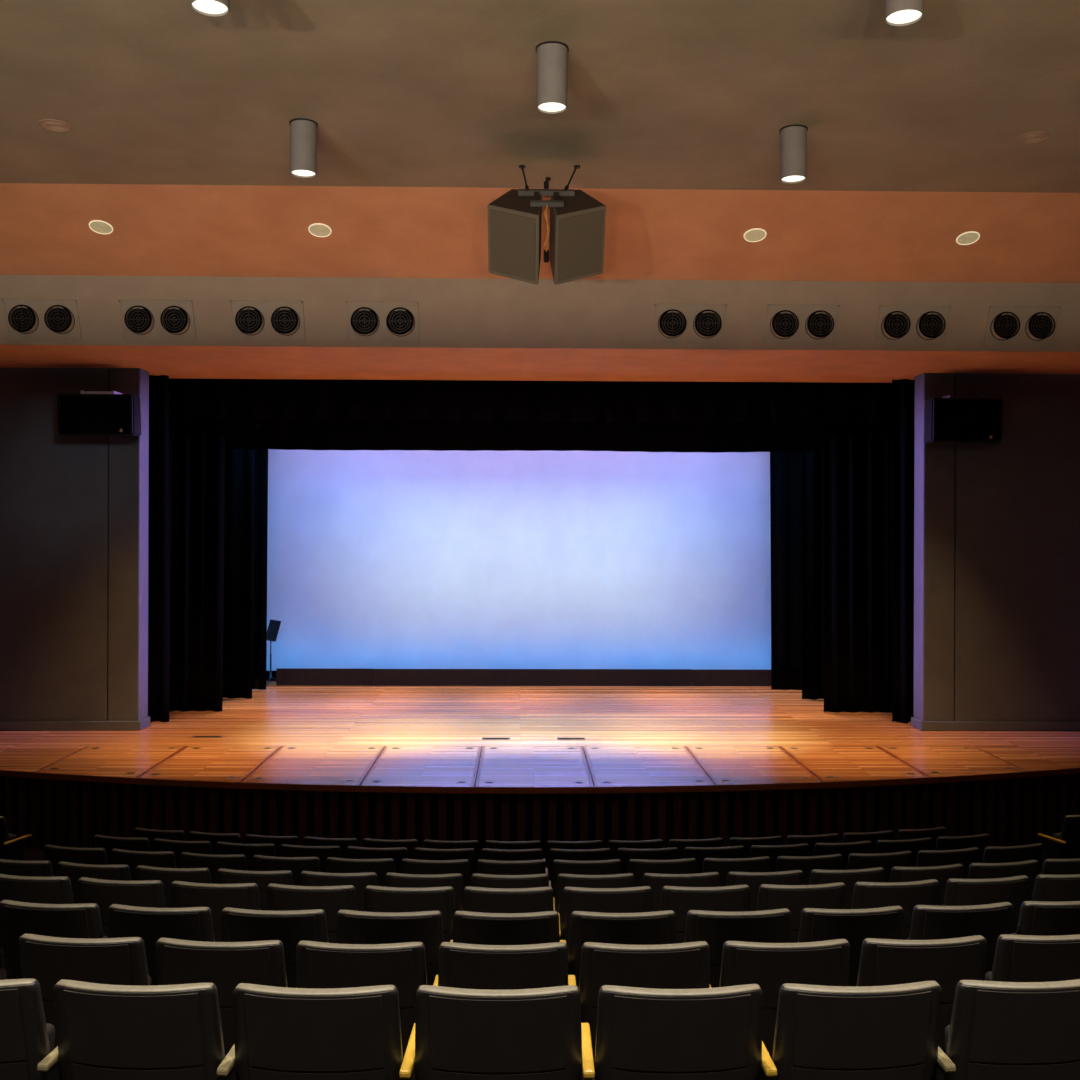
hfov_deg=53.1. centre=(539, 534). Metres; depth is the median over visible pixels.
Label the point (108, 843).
chair
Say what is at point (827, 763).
apron panel
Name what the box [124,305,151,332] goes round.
grille
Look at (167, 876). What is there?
chair
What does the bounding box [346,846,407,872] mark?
chair
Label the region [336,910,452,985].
chair
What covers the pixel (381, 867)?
chair
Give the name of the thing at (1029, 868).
chair
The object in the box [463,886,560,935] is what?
chair
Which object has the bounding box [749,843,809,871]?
chair
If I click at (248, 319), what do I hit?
grille
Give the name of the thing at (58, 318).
grille
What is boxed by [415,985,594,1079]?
chair
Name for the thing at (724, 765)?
apron panel
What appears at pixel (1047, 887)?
chair
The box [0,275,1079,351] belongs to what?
wall
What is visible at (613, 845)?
chair
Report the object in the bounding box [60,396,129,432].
grille
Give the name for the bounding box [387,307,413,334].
grille
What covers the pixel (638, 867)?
chair
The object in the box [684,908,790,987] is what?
chair
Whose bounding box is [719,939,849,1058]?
chair
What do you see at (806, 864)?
chair
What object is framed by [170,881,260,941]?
chair
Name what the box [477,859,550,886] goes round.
chair
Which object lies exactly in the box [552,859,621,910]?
chair
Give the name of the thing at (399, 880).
chair
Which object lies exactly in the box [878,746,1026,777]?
apron panel
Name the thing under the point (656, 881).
chair
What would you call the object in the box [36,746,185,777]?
apron panel
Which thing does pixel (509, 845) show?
chair
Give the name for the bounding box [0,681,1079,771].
floor
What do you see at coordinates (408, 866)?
chair
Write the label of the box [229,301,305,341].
air vent
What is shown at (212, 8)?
light
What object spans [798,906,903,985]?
chair
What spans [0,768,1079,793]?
trim
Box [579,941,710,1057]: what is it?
chair
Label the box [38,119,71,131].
recessed light
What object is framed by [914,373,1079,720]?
wall
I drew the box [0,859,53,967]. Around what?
chair
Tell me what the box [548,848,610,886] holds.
chair
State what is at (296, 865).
chair
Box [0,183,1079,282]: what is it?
ceiling
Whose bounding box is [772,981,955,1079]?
chair
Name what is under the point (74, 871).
chair
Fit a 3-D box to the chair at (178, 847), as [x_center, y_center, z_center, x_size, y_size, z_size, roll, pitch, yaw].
[-3.179,3.209,9.835,0.598,0.940,0.412,0,0,9]
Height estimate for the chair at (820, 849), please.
0.940 m
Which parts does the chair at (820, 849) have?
backrest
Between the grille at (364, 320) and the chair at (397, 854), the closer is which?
the chair at (397, 854)
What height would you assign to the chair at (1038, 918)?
0.940 m
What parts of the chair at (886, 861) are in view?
backrest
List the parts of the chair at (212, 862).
backrest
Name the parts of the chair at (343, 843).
backrest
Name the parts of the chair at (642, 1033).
panel, panel, armrest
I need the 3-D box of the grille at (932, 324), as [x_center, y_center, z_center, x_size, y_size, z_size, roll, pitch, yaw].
[5.198,-2.787,14.315,0.354,0.354,0.038,0,4,-1]
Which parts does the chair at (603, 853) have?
panel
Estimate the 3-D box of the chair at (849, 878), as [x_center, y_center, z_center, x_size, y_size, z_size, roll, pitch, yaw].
[2.182,2.828,7.772,0.598,0.940,0.412,0,0,-7]
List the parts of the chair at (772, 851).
backrest, panel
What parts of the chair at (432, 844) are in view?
panel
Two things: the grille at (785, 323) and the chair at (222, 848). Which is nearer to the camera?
the chair at (222, 848)
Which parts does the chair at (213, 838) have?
backrest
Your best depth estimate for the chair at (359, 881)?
7.48 m
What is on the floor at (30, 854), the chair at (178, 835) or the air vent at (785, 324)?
the chair at (178, 835)
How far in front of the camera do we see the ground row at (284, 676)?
21.02 m
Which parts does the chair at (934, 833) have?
backrest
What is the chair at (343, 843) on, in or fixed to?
on the floor at (30, 854)
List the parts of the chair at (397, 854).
backrest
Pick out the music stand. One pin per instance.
(274, 625)
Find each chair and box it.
[0,816,31,860]
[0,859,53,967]
[0,874,73,947]
[0,900,107,979]
[0,978,60,1079]
[18,934,150,1048]
[44,845,107,875]
[53,979,235,1079]
[57,861,130,903]
[77,877,165,937]
[93,835,150,864]
[108,904,214,984]
[111,848,176,880]
[134,828,184,851]
[135,865,211,907]
[153,838,211,867]
[155,938,296,1056]
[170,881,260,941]
[180,852,247,883]
[188,831,240,854]
[216,841,275,870]
[217,868,293,910]
[221,907,328,987]
[233,983,414,1079]
[245,834,298,856]
[252,855,319,885]
[266,883,356,942]
[280,844,340,872]
[296,940,437,1058]
[300,871,377,910]
[303,836,357,857]
[326,857,394,886]
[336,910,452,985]
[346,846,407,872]
[363,838,417,858]
[364,885,454,941]
[385,873,463,911]
[401,859,470,889]
[413,848,475,879]
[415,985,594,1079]
[424,840,479,873]
[438,942,575,989]
[453,911,565,944]
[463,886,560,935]
[471,873,554,910]
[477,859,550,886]
[481,848,547,873]
[485,840,544,859]
[546,840,601,873]
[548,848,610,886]
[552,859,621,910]
[556,873,634,939]
[561,886,651,954]
[568,910,675,986]
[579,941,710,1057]
[594,984,776,1079]
[608,839,662,859]
[617,847,677,873]
[628,858,696,886]
[642,872,719,911]
[660,885,749,942]
[668,838,723,858]
[684,845,744,872]
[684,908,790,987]
[702,856,770,886]
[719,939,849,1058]
[726,870,803,910]
[728,836,781,857]
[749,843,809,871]
[756,882,845,942]
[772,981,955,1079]
[775,854,842,884]
[786,833,838,855]
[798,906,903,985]
[809,867,884,908]
[813,841,871,869]
[842,830,893,853]
[847,851,912,881]
[851,879,939,939]
[856,935,986,1052]
[875,837,932,866]
[889,864,963,905]
[897,826,946,849]
[906,902,1013,980]
[916,847,979,878]
[935,833,989,862]
[943,875,1029,932]
[945,979,1079,1079]
[967,860,1038,900]
[982,843,1043,874]
[985,934,1079,981]
[1011,901,1079,935]
[1031,874,1079,901]
[1038,815,1079,858]
[1042,858,1079,874]
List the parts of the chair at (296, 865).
backrest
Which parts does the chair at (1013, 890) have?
panel, panel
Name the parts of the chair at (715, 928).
panel, backrest, panel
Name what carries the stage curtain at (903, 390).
hanging from the bulkhead underside
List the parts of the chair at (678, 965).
panel, panel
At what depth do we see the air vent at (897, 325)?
14.33 m
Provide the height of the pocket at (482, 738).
0.006 m
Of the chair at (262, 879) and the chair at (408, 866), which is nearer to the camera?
the chair at (262, 879)
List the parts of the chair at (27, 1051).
panel, panel, armrest, seat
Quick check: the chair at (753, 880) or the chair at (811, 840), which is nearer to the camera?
the chair at (753, 880)
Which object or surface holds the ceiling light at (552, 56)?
in the ceiling at (662, 94)
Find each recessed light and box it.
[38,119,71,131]
[89,220,112,233]
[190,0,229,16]
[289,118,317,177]
[308,223,331,236]
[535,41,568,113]
[744,228,765,241]
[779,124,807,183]
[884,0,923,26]
[956,231,979,244]
[1016,131,1049,143]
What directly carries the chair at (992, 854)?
on the floor at (30, 854)
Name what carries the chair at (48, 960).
on the floor at (30, 854)
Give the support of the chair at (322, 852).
on the floor at (30, 854)
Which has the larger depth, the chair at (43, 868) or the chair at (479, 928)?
the chair at (43, 868)
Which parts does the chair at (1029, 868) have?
panel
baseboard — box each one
[0,717,149,730]
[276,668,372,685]
[911,717,1079,730]
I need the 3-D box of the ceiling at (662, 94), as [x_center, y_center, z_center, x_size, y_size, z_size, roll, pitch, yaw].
[0.168,-4.064,2.673,18.800,0.200,19.340,0,0,-1]
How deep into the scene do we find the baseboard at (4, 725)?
16.14 m
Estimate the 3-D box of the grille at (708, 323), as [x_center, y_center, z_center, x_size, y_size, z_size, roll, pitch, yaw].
[2.220,-2.797,14.263,0.354,0.354,0.038,0,4,-1]
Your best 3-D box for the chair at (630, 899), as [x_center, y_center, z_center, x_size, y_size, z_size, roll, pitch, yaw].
[0.424,2.590,6.645,0.598,0.940,0.412,0,0,-2]
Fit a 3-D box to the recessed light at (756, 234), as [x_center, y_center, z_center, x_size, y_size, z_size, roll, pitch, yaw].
[2.628,-3.662,13.199,0.274,0.099,0.259,0,0,-6]
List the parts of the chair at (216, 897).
panel, panel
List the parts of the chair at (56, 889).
panel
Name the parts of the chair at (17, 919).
panel, panel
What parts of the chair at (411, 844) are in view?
backrest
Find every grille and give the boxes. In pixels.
[8,305,35,331]
[44,305,71,331]
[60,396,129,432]
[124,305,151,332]
[160,306,187,332]
[235,306,261,333]
[271,307,297,333]
[351,307,377,333]
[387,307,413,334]
[490,209,535,280]
[558,210,603,281]
[659,309,685,336]
[695,310,721,336]
[772,310,798,336]
[807,310,833,336]
[884,311,910,337]
[919,311,945,337]
[935,400,999,439]
[993,312,1019,338]
[1028,312,1054,338]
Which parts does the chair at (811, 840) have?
backrest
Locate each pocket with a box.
[192,736,220,737]
[482,738,509,739]
[557,738,584,739]
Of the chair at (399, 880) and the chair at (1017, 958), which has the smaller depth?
the chair at (1017, 958)
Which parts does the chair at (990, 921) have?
backrest, panel, panel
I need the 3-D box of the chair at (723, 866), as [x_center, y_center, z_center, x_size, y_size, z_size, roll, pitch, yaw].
[1.573,3.026,8.701,0.598,0.940,0.412,0,0,-5]
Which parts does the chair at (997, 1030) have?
seat, panel, panel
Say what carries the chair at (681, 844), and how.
on the floor at (30, 854)
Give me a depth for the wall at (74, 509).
16.18 m
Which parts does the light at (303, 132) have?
mounting plate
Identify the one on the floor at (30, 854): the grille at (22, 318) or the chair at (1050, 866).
the chair at (1050, 866)
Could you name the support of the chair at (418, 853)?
on the floor at (30, 854)
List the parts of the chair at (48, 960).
panel, panel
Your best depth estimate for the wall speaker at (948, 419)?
16.00 m
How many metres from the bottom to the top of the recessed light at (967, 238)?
0.099 m
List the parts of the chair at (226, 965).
panel, panel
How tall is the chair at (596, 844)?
0.940 m
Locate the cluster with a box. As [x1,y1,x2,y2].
[488,165,605,284]
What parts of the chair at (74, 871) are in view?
panel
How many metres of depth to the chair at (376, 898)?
6.46 m
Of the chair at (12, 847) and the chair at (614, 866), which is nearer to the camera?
the chair at (614, 866)
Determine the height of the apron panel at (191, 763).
0.066 m
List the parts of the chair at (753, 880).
backrest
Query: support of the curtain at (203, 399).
hanging from the ceiling
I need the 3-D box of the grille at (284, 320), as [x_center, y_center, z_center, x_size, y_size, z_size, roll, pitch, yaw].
[-3.350,-2.816,14.166,0.354,0.354,0.038,0,4,-1]
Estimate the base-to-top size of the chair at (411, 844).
0.940 m
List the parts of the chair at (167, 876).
panel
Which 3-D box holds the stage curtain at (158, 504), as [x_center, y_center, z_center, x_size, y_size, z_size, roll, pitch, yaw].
[-6.419,-0.553,16.896,1.250,6.938,0.231,0,0,-1]
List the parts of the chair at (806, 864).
backrest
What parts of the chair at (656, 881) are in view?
backrest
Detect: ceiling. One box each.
[0,0,1079,192]
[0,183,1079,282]
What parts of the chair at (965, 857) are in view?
backrest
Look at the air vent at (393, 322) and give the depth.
14.21 m
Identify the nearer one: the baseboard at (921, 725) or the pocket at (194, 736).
the pocket at (194, 736)
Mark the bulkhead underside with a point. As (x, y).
(176, 362)
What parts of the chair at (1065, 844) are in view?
armrest, seat, backrest, panel, panel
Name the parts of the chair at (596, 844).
panel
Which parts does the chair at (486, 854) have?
backrest, panel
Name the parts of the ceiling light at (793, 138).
mounting plate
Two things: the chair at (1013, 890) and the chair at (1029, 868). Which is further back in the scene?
the chair at (1029, 868)
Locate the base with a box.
[374,669,691,685]
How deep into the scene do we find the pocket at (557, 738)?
15.61 m
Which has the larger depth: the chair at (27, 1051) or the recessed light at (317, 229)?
the recessed light at (317, 229)
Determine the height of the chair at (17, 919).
0.940 m
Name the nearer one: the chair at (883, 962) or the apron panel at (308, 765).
the chair at (883, 962)
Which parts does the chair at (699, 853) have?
backrest, panel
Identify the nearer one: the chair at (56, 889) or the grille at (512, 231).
the chair at (56, 889)
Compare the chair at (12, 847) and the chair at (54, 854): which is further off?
the chair at (12, 847)
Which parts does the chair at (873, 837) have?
backrest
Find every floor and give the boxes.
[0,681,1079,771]
[0,843,1046,1079]
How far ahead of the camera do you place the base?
21.09 m
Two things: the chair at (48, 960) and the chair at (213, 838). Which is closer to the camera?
the chair at (48, 960)
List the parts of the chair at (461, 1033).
panel, panel, armrest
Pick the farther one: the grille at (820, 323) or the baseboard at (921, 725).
the baseboard at (921, 725)
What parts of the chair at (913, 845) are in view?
backrest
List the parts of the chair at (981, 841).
backrest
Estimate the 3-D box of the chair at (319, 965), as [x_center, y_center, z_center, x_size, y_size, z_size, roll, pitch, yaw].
[-0.729,2.174,4.658,0.598,0.940,0.412,0,0,1]
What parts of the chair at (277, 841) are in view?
backrest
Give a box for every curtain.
[148,375,168,721]
[169,378,891,422]
[169,419,224,711]
[223,449,253,698]
[225,420,822,452]
[252,449,267,689]
[770,452,801,689]
[801,452,823,699]
[823,422,891,712]
[892,379,914,722]
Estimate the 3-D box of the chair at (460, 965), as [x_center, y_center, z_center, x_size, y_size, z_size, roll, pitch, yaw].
[-0.135,2.175,4.654,0.598,0.940,0.412,0,0,0]
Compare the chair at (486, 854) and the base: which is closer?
the chair at (486, 854)
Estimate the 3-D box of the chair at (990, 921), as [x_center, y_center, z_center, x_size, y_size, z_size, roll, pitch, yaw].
[2.221,2.398,5.783,0.598,0.940,0.412,0,0,-6]
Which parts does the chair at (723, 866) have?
backrest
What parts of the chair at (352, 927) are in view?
panel, panel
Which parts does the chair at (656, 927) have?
panel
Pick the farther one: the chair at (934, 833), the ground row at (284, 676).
the ground row at (284, 676)
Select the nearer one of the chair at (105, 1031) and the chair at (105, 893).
the chair at (105, 1031)
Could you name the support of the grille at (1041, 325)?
attached to the air vent at (1006, 326)
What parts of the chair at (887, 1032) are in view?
panel, panel, armrest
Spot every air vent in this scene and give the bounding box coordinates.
[2,299,81,339]
[118,300,196,340]
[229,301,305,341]
[345,301,419,342]
[653,304,726,344]
[764,304,839,344]
[875,305,951,345]
[983,306,1060,346]
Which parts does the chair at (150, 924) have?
panel, panel, backrest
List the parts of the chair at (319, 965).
panel, panel, armrest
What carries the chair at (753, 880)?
on the floor at (30, 854)
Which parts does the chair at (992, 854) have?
panel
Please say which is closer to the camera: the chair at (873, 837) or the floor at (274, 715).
the chair at (873, 837)
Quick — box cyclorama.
[266,449,770,680]
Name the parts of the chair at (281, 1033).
panel, panel, armrest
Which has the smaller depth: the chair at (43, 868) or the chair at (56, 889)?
the chair at (56, 889)
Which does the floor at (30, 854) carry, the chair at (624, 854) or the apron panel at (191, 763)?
the chair at (624, 854)
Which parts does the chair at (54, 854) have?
backrest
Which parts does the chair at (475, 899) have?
panel, backrest, armrest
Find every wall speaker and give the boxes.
[57,390,140,436]
[924,395,1002,442]
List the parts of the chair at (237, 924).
panel, backrest, panel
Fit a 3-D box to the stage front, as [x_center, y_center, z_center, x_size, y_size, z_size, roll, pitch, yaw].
[-0.111,3.465,13.695,18.704,0.870,2.054,0,0,-1]
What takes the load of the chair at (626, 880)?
on the floor at (30, 854)
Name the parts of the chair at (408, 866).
panel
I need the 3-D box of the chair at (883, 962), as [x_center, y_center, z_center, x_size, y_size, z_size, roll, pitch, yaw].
[1.648,2.182,4.732,0.598,0.940,0.412,0,0,-5]
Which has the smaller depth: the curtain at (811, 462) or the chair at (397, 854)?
the chair at (397, 854)
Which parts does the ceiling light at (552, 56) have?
mounting plate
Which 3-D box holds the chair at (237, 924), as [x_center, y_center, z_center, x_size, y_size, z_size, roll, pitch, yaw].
[-1.341,2.385,5.670,0.598,0.940,0.412,0,0,3]
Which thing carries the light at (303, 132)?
in the ceiling at (662, 94)
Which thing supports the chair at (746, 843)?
on the floor at (30, 854)
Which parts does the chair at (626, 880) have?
panel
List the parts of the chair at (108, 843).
backrest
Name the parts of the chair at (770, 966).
panel, panel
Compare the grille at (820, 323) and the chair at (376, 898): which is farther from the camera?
the grille at (820, 323)
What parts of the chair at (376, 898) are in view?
panel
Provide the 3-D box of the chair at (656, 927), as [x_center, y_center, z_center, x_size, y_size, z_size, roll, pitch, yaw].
[0.442,2.392,5.655,0.598,0.940,0.412,0,0,-2]
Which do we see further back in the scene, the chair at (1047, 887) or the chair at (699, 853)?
the chair at (699, 853)
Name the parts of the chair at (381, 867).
backrest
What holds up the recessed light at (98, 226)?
in the ceiling at (159, 230)
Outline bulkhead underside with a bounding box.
[0,345,1079,382]
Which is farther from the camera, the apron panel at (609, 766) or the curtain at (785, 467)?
the curtain at (785, 467)
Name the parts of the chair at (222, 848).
backrest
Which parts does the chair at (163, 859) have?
backrest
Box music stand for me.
[266,619,280,685]
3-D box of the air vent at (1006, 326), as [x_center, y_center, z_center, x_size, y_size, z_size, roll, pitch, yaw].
[6.427,-2.780,14.404,0.956,0.504,0.211,0,0,-1]
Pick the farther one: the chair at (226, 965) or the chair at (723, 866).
the chair at (723, 866)
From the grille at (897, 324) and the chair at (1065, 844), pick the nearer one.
the chair at (1065, 844)
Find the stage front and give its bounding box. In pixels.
[0,774,1079,863]
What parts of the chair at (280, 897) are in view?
panel, panel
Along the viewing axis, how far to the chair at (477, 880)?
7.44 m
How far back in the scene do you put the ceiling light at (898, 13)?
7.22 m
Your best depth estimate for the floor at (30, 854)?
12.99 m
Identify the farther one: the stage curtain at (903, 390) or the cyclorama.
the cyclorama
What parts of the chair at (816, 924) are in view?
backrest, panel, panel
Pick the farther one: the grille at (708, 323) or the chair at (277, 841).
the grille at (708, 323)
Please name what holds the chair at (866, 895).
on the floor at (30, 854)
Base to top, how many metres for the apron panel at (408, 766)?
0.066 m
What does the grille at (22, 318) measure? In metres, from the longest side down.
0.354 x 0.354 x 0.038 m
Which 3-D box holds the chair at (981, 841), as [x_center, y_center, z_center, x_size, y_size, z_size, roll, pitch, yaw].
[3.894,3.234,10.081,0.598,0.940,0.412,0,0,-13]
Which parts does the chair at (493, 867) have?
backrest, panel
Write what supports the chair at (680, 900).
on the floor at (30, 854)
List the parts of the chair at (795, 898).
panel, panel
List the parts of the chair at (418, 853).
panel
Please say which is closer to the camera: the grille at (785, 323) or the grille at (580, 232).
the grille at (580, 232)
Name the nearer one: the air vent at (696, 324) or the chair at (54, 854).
the chair at (54, 854)
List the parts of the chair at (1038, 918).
panel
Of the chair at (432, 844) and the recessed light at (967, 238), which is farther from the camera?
the recessed light at (967, 238)
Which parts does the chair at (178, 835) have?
backrest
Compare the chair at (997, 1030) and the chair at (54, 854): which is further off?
the chair at (54, 854)
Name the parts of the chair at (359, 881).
backrest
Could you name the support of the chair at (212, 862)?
on the floor at (30, 854)
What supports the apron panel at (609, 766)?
on the bearer
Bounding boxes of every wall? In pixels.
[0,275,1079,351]
[0,367,148,720]
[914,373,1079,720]
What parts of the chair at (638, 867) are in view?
backrest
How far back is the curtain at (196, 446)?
17.88 m
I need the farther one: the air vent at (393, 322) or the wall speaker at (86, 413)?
the wall speaker at (86, 413)
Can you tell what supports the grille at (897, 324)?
attached to the air vent at (897, 325)
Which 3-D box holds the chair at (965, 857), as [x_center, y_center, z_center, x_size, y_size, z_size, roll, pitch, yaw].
[3.335,3.032,8.952,0.598,0.940,0.412,0,0,-11]
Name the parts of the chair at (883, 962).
panel, panel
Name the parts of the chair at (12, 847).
panel, backrest, seat, armrest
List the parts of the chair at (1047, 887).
panel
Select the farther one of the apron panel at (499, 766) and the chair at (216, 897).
the apron panel at (499, 766)
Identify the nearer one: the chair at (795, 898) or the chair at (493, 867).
the chair at (795, 898)
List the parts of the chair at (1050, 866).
panel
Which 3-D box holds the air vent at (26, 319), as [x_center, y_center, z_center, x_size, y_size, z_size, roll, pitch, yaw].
[-6.534,-2.825,14.177,0.956,0.504,0.211,0,0,-1]
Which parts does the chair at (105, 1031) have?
panel, panel, armrest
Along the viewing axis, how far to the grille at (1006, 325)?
14.34 m
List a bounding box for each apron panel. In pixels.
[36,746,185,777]
[138,746,280,781]
[241,746,384,785]
[360,746,481,786]
[475,746,593,786]
[583,746,714,786]
[686,746,821,784]
[780,746,928,781]
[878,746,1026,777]
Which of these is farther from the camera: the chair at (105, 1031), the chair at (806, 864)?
the chair at (806, 864)
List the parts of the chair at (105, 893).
panel, panel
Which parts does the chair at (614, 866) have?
panel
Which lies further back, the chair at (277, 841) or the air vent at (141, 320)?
the air vent at (141, 320)
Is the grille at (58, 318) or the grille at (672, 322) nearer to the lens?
the grille at (58, 318)
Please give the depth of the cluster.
11.25 m
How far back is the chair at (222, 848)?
9.57 m
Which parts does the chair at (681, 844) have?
backrest, panel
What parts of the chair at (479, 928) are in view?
panel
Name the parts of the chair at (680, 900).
panel, panel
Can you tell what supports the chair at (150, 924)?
on the floor at (30, 854)
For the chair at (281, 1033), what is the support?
on the floor at (30, 854)
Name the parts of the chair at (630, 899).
panel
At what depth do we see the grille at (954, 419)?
16.00 m
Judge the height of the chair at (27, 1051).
0.940 m
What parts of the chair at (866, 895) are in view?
panel, panel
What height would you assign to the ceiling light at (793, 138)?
0.485 m
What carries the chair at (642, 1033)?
on the floor at (30, 854)
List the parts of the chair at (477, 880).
backrest, panel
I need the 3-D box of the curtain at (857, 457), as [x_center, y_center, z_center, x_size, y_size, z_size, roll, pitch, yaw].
[5.574,-0.512,18.026,1.729,6.938,0.135,0,0,-1]
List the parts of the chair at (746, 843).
backrest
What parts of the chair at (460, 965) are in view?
panel, armrest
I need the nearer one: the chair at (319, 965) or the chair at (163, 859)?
the chair at (319, 965)
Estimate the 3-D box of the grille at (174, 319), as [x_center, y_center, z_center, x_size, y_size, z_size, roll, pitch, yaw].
[-4.791,-2.821,14.141,0.354,0.354,0.038,0,4,-1]
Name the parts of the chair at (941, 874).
panel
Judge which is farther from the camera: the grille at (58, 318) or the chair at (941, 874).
the grille at (58, 318)
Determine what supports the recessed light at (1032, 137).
in the ceiling at (662, 94)
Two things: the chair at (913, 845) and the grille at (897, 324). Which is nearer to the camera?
the chair at (913, 845)
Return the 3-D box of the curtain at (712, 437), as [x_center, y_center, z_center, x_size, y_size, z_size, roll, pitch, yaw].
[-0.270,-2.881,18.904,13.900,2.839,0.092,0,0,-1]
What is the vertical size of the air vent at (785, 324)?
0.504 m
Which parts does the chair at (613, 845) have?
panel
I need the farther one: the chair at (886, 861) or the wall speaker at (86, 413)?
the wall speaker at (86, 413)
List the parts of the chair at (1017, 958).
seat, panel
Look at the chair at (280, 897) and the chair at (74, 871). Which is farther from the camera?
the chair at (74, 871)
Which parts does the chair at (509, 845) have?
backrest, panel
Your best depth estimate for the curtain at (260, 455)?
20.43 m
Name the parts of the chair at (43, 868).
panel, backrest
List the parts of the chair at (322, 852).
backrest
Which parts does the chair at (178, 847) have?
panel, backrest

